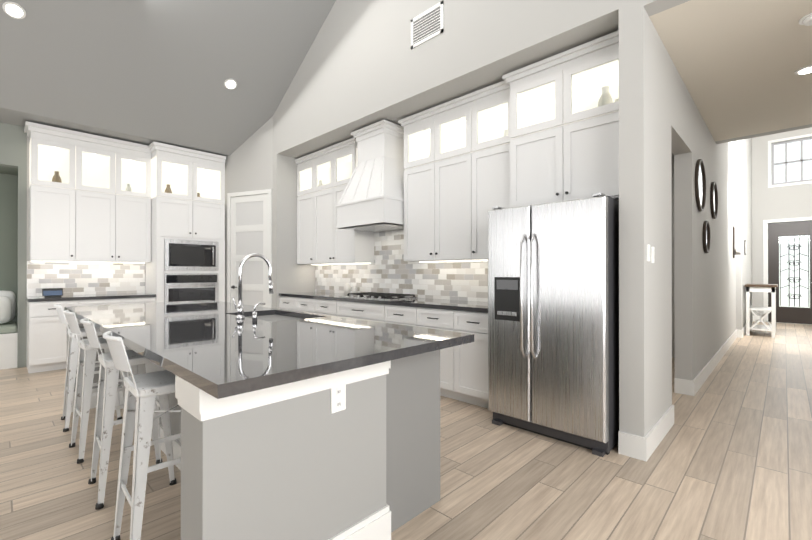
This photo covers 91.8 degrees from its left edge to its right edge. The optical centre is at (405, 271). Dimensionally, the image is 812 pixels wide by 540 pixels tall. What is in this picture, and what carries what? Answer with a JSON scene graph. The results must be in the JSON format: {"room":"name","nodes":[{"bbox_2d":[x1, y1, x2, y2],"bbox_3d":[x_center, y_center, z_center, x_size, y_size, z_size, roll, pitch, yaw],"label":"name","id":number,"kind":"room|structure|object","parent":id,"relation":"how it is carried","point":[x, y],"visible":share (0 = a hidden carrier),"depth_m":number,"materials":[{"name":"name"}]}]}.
{"room":"kitchen","nodes":[
{"label":"kitchen","id":0,"kind":"room"},
{"bbox_2d":[0,321,811,539],"bbox_3d":[0.943,1.282,4.709,10.800,0.060,18.900,0,0,44],"label":"floor","id":1,"kind":"structure","parent":0,"point":[730,458],"depth_m":2.41,"materials":[{"name":"brown wood"}]},
{"bbox_2d":[0,290,17,369],"bbox_3d":[-6.047,0.754,4.567,0.675,0.994,2.190,0,0,44],"label":"bench","id":2,"kind":"object","parent":1,"relation":"on","point":[8,342],"visible":1,"depth_m":5.11,"materials":[{"name":"white"}]},
{"bbox_2d":[26,296,128,373],"bbox_3d":[-4.434,0.814,5.306,0.617,0.879,0.962,0,0,44],"label":"base cabinet","id":3,"kind":"object","parent":1,"relation":"on","point":[46,339],"depth_m":4.89,"materials":[{"name":"white wood"}]},
{"bbox_2d":[25,293,155,299],"bbox_3d":[-4.308,0.354,5.432,0.626,0.040,1.340,0,0,44],"label":"countertop","id":4,"kind":"structure","parent":3,"relation":"on","point":[103,296],"depth_m":5.20,"materials":[{"name":"grey stone"}]},
{"bbox_2d":[54,304,121,431],"bbox_3d":[-2.656,0.758,3.292,0.395,0.977,0.437,0,0,44],"label":"bar stool","id":5,"kind":"object","parent":1,"relation":"on","point":[72,357],"visible":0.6,"depth_m":3.12,"materials":[{"name":"white metal"}]},
{"bbox_2d":[63,310,137,463],"bbox_3d":[-2.145,0.756,2.785,0.384,0.977,0.432,0,0,44],"label":"bar stool","id":6,"kind":"object","parent":1,"relation":"on","point":[86,365],"visible":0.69,"depth_m":2.63,"materials":[{"name":"white metal"}]},
{"bbox_2d":[80,318,176,509],"bbox_3d":[-1.619,0.755,2.293,0.392,0.977,0.436,0,0,44],"label":"bar stool","id":7,"kind":"object","parent":1,"relation":"on","point":[108,386],"visible":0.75,"depth_m":2.22,"materials":[{"name":"white metal"}]},
{"bbox_2d":[102,331,180,539],"bbox_3d":[-1.107,0.753,1.787,0.385,0.977,0.432,0,0,44],"label":"bar stool","id":8,"kind":"object","parent":1,"relation":"on","point":[143,391],"visible":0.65,"depth_m":1.64,"materials":[{"name":"white metal"}]},
{"bbox_2d":[129,296,155,303],"bbox_3d":[-4.017,0.816,5.740,0.617,0.879,0.490,0,0,44],"label":"base cabinet","id":9,"kind":"object","parent":1,"relation":"on","point":[132,299],"depth_m":5.58,"materials":[{"name":"white wood"}]},
{"bbox_2d":[145,141,225,301],"bbox_3d":[-3.500,-0.303,6.229,0.691,3.120,1.018,0,0,44],"label":"tall cabinet","id":10,"kind":"object","parent":1,"relation":"on","point":[187,263],"visible":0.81,"depth_m":6.04,"materials":[{"name":"white wood"}]},
{"bbox_2d":[164,273,217,301],"bbox_3d":[-3.270,0.394,6.040,0.087,0.719,0.762,0,0,44],"label":"wall oven","id":11,"kind":"object","parent":10,"relation":"in","point":[177,286],"depth_m":6.02,"materials":[{"name":"silver metal"}]},
{"bbox_2d":[64,309,439,539],"bbox_3d":[-1.462,0.806,2.860,3.492,0.879,1.242,0,0,44],"label":"kitchen island","id":12,"kind":"object","parent":1,"relation":"on","point":[291,425],"depth_m":1.53,"materials":[{"name":"paint"}]},
{"bbox_2d":[64,301,473,400],"bbox_3d":[-1.400,0.345,2.825,3.640,0.040,1.270,0,0,44],"label":"island countertop","id":13,"kind":"structure","parent":12,"relation":"on","point":[226,354],"depth_m":1.83,"materials":[{"name":"grey stone"}]},
{"bbox_2d":[232,253,273,316],"bbox_3d":[-1.090,0.099,2.798,0.135,0.452,0.272,0,0,44],"label":"faucet","id":14,"kind":"object","parent":13,"relation":"on","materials":[{"name":"silver metal"}]},
{"bbox_2d":[252,302,267,320],"bbox_3d":[-0.959,0.264,2.563,0.030,0.121,0.086,0,0,44],"label":"faucet","id":15,"kind":"object","parent":13,"relation":"on","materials":[{"name":"silver metal"}]},
{"bbox_2d":[244,313,295,320],"bbox_3d":[-0.989,0.470,2.935,0.780,0.232,0.441,0,0,44],"label":"sink","id":16,"kind":"object","parent":13,"relation":"in","point":[263,316],"depth_m":3.16,"materials":[{"name":"grey metal"}]},
{"bbox_2d":[279,283,487,407],"bbox_3d":[-0.365,0.709,4.938,3.795,1.086,0.681,0,0,44],"label":"base cabinet","id":17,"kind":"object","parent":1,"relation":"on","point":[463,372],"visible":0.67,"depth_m":3.89,"materials":[{"name":"white painted wood"},{"name":"dark quartz"}]},
{"bbox_2d":[488,193,618,456],"bbox_3d":[1.255,0.360,3.183,0.900,1.772,0.912,0,0,44],"label":"refrigerator","id":18,"kind":"object","parent":1,"relation":"on","point":[553,320],"visible":1,"depth_m":2.82,"materials":[{"name":"grey metal"}]},
{"bbox_2d":[745,284,777,337],"bbox_3d":[7.146,0.763,7.902,0.465,1.000,0.960,0,0,44],"label":"console table","id":19,"kind":"object","parent":1,"relation":"on","point":[751,288],"visible":1,"depth_m":7.68,"materials":[{"name":"white wood"}]},
{"bbox_2d":[0,0,811,436],"bbox_3d":[0.925,-2.048,4.738,10.750,6.600,18.800,0,0,44],"label":"wall","id":20,"kind":"structure","parent":0,"point":[682,296],"depth_m":4.11,"materials":[{"name":"grey paint"}]},
{"bbox_2d":[29,177,83,260],"bbox_3d":[-4.680,-0.649,5.252,0.347,1.025,0.497,0,0,44],"label":"upper cabinet","id":21,"kind":"object","parent":20,"relation":"attached to","point":[56,208],"depth_m":5.14,"materials":[{"name":"white wood"}]},
{"bbox_2d":[27,261,144,296],"bbox_3d":[-4.528,0.100,5.653,0.007,0.468,1.328,0,0,44],"label":"tile backsplash","id":22,"kind":"structure","parent":20,"relation":"attached to","point":[74,278],"depth_m":5.61,"materials":[{"name":"tile"}]},
{"bbox_2d":[64,173,150,262],"bbox_3d":[-4.269,-0.715,5.680,0.347,1.159,0.933,0,0,44],"label":"upper cabinet","id":23,"kind":"object","parent":20,"relation":"attached to","point":[89,198],"depth_m":5.61,"materials":[{"name":"white wood"}]},
{"bbox_2d":[231,194,267,306],"bbox_3d":[-2.505,0.021,6.269,0.723,2.457,0.334,0,0,44],"label":"pantry door","id":24,"kind":"structure","parent":20,"relation":"in","point":[249,224],"depth_m":6.27,"materials":[{"name":"white wood"}]},
{"bbox_2d":[336,120,404,231],"bbox_3d":[-0.344,-1.154,4.938,0.892,1.228,0.660,0,0,44],"label":"wood range hood","id":25,"kind":"object","parent":20,"relation":"attached to","point":[371,199],"visible":0.94,"depth_m":4.73,"materials":[{"name":"white painted wood"}]},
{"bbox_2d":[315,229,487,301],"bbox_3d":[-0.131,-0.105,5.184,3.794,0.874,0.007,0,0,44],"label":"tile backsplash","id":26,"kind":"structure","parent":20,"relation":"attached to","point":[389,270],"depth_m":5.11,"materials":[{"name":"tile"}]},
{"bbox_2d":[0,134,811,461],"bbox_3d":[0.428,-1.002,5.213,9.130,4.510,18.500,0,0,44],"label":"trim","id":27,"kind":"structure","parent":20,"relation":"attached to","point":[638,446],"depth_m":5.12,"materials":[{"name":"white wood"}]},
{"bbox_2d":[411,0,443,48],"bbox_3d":[0.204,-2.441,3.911,0.420,0.300,0.011,0,0,44],"label":"air vent","id":28,"kind":"object","parent":20,"relation":"in","point":[427,25],"visible":1,"depth_m":3.90,"materials":[{"name":"white metal"}]},
{"bbox_2d":[294,30,618,264],"bbox_3d":[0.054,-0.259,4.678,4.763,3.020,0.479,0,0,44],"label":"upper cabinet","id":29,"kind":"object","parent":20,"relation":"attached to","point":[546,130],"visible":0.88,"depth_m":3.88,"materials":[{"name":"white painted wood"},{"name":"glass"}]},
{"bbox_2d":[647,244,649,260],"bbox_3d":[1.651,-0.126,2.673,0.008,0.114,0.070,0,0,44],"label":"switch plate","id":30,"kind":"object","parent":20,"relation":"attached to","point":[648,252],"visible":1,"depth_m":2.66,"materials":[{"name":"white plastic"}]},
{"bbox_2d":[651,247,653,262],"bbox_3d":[1.734,-0.115,2.760,0.008,0.114,0.070,0,0,44],"label":"switch plate","id":31,"kind":"object","parent":20,"relation":"attached to","point":[652,254],"visible":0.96,"depth_m":2.74,"materials":[{"name":"white plastic"}]},
{"bbox_2d":[695,159,705,211],"bbox_3d":[3.193,-0.930,4.259,0.032,0.564,0.563,0,0,44],"label":"round mirror","id":32,"kind":"object","parent":20,"relation":"attached to","point":[700,185],"visible":1,"depth_m":4.25,"materials":[{"name":"brown mirror"}]},
{"bbox_2d":[703,221,709,252],"bbox_3d":[3.498,-0.399,4.574,0.032,0.384,0.383,0,0,44],"label":"round mirror","id":33,"kind":"object","parent":20,"relation":"attached to","point":[706,236],"visible":1,"depth_m":4.52,"materials":[{"name":"brown mirror"}]},
{"bbox_2d":[710,181,717,218],"bbox_3d":[3.983,-0.917,5.080,0.032,0.484,0.483,0,0,44],"label":"round mirror","id":34,"kind":"object","parent":20,"relation":"attached to","point":[714,200],"visible":1,"depth_m":5.04,"materials":[{"name":"brown mirror"}]},
{"bbox_2d":[733,227,740,257],"bbox_3d":[5.944,-0.550,7.064,0.105,0.620,0.140,0,0,44],"label":"wall sconce","id":35,"kind":"object","parent":20,"relation":"attached to","point":[736,250],"visible":1,"depth_m":7.04,"materials":[{"name":"black metal"}]},
{"bbox_2d":[744,240,745,254],"bbox_3d":[6.968,-0.487,8.077,0.017,0.300,0.200,0,0,44],"label":"framed picture","id":36,"kind":"object","parent":20,"relation":"attached to","point":[744,247],"visible":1,"depth_m":8.01,"materials":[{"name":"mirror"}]},
{"bbox_2d":[768,221,811,323],"bbox_3d":[9.371,0.031,9.493,0.932,2.455,0.114,0,0,44],"label":"front door","id":37,"kind":"structure","parent":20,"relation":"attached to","point":[798,314],"depth_m":9.56,"materials":[{"name":"grey"}]},
{"bbox_2d":[771,137,811,184],"bbox_3d":[9.404,-2.657,9.537,0.794,1.044,0.050,0,0,44],"label":"window","id":38,"kind":"structure","parent":20,"relation":"in","point":[801,160],"depth_m":9.59,"materials":[{"name":"grey"}]},
{"bbox_2d":[0,0,811,155],"bbox_3d":[1.107,-3.130,4.462,10.100,2.761,18.650,0,0,44],"label":"ceiling","id":39,"kind":"structure","parent":0,"point":[146,72],"depth_m":4.57,"materials":[{"name":"grey paint"}]},
{"bbox_2d":[2,1,25,18],"bbox_3d":[-3.856,-2.567,3.872,0.146,0.096,0.169,0,0,44],"label":"recessed light","id":40,"kind":"object","parent":39,"relation":"in","point":[13,10],"visible":1,"depth_m":3.86,"materials":[{"name":"white"}]},
{"bbox_2d":[224,78,236,89],"bbox_3d":[-2.400,-2.562,5.385,0.146,0.096,0.169,0,0,44],"label":"recessed light","id":41,"kind":"object","parent":39,"relation":"in","point":[230,84],"visible":1,"depth_m":5.37,"materials":[{"name":"white"}]},
{"bbox_2d":[794,65,811,74],"bbox_3d":[3.486,-1.745,3.411,0.170,0.013,0.170,0,0,44],"label":"recessed light","id":42,"kind":"object","parent":39,"relation":"in","point":[804,70],"visible":1,"depth_m":3.42,"materials":[{"name":"white"}]},
{"bbox_2d":[799,13,811,25],"bbox_3d":[2.813,-1.737,2.712,0.150,0.034,0.150,0,0,44],"label":"smoke detector","id":43,"kind":"object","parent":39,"relation":"attached to","point":[806,20],"visible":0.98,"depth_m":2.72,"materials":[{"name":"white plastic"}]},
{"label":"outside","id":44,"kind":"structure","parent":0,"visible":0},
{"bbox_2d":[771,139,811,307],"bbox_3d":[9.615,-1.131,9.751,1.540,5.200,0.460,0,0,44],"label":"panel","id":45,"kind":"object","parent":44,"point":[796,156],"depth_m":9.90,"materials":[{"name":"white glass"}]}
]}

